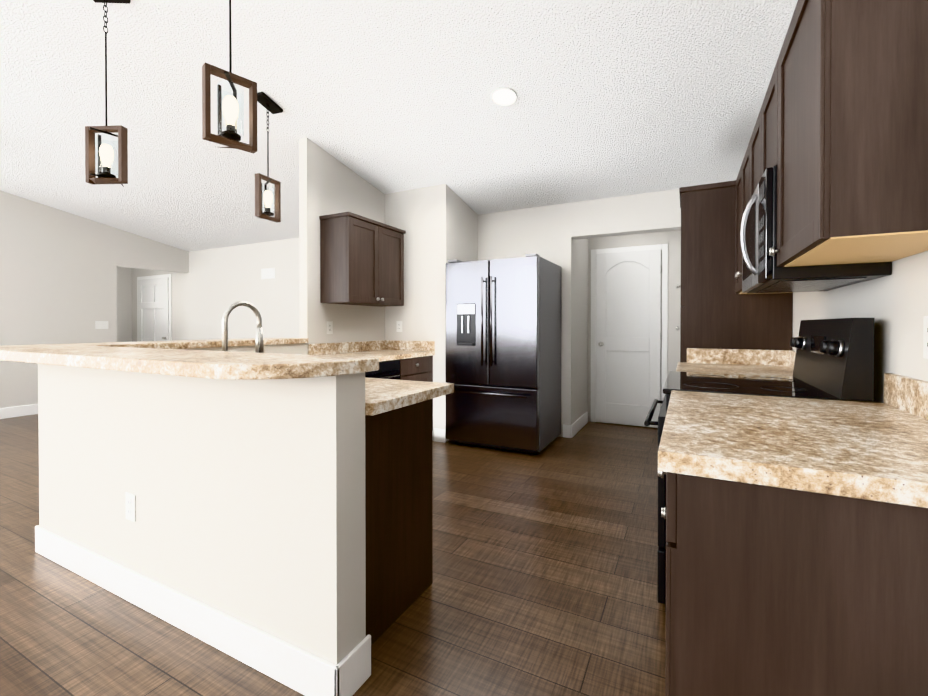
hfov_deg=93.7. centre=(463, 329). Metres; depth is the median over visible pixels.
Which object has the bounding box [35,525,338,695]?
baseboard
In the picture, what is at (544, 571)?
floor
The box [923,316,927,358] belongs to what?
outlet
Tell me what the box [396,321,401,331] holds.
electrical outlet box
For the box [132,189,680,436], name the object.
wall
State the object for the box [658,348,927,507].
countertop
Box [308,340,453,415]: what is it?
countertop
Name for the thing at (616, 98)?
ceiling
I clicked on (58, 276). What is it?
wall
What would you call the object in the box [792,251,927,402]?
wall
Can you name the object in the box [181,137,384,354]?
wall
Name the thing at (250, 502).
wall
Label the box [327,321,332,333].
electrical outlet
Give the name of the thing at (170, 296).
door frame
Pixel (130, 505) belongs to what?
outlet
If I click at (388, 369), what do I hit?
dishwasher
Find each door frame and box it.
[137,274,171,341]
[591,244,667,421]
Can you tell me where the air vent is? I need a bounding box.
[261,268,274,278]
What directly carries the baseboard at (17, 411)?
attached to the wall at (58, 276)
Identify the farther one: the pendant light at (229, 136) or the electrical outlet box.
the electrical outlet box
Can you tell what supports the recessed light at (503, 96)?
in the ceiling
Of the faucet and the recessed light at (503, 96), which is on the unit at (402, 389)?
the faucet
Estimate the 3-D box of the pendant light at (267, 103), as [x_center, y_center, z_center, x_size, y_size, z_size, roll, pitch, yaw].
[-1.479,-1.280,3.274,0.149,0.900,0.220,0,1,27]
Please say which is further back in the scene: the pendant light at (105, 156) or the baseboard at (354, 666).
the pendant light at (105, 156)
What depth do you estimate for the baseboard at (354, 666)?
1.38 m
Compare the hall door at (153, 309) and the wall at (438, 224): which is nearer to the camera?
the wall at (438, 224)
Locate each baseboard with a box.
[0,404,38,418]
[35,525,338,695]
[334,635,370,695]
[434,428,445,442]
[563,424,570,437]
[571,412,587,437]
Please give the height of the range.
1.183 m
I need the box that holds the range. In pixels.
[644,318,874,612]
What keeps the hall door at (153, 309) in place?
in the wall at (210, 287)
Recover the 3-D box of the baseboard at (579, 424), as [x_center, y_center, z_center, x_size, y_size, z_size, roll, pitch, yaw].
[1.300,1.060,4.883,0.014,0.135,0.800,0,1,27]
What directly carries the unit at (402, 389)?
on the floor
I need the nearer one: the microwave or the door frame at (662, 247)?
the microwave
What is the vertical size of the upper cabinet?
0.765 m
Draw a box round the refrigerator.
[446,253,560,454]
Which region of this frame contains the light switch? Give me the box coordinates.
[95,321,107,328]
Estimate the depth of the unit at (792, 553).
1.00 m
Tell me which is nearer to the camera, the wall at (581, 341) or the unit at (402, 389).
the unit at (402, 389)
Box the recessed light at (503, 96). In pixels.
[491,87,516,105]
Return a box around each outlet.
[125,492,135,521]
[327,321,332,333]
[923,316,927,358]
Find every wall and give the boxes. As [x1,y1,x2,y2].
[0,190,188,407]
[38,364,365,664]
[117,267,131,341]
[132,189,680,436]
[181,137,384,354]
[385,184,477,441]
[574,239,587,421]
[588,230,680,427]
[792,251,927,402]
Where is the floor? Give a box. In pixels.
[0,414,665,695]
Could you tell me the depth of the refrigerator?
4.02 m
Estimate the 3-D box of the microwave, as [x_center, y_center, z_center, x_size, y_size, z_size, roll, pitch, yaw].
[1.399,-0.387,1.857,0.404,0.417,0.756,0,1,27]
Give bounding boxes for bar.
[0,338,378,379]
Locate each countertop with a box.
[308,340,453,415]
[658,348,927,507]
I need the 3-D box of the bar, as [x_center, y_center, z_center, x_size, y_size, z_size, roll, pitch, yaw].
[-1.077,0.106,2.490,2.370,0.042,1.948,0,1,27]
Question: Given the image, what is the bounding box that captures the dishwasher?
[365,360,399,379]
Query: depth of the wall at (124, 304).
8.23 m
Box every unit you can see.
[222,301,453,644]
[644,0,927,695]
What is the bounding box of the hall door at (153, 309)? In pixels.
[138,277,168,341]
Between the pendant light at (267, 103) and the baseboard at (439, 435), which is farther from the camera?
the baseboard at (439, 435)
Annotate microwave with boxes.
[740,165,891,292]
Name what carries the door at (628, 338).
in the wall at (672, 239)
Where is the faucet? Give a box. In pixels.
[222,301,263,352]
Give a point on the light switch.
(101, 324)
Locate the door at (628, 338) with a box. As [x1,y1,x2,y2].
[596,249,661,427]
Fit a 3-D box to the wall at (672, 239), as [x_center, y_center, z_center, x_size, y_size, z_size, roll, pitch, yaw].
[2.023,-0.125,5.128,1.070,2.500,0.150,0,1,27]
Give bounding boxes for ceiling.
[0,0,797,251]
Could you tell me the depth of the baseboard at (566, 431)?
4.53 m
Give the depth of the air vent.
6.58 m
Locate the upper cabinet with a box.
[319,212,405,306]
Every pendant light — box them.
[85,0,130,186]
[202,0,256,153]
[255,92,282,222]

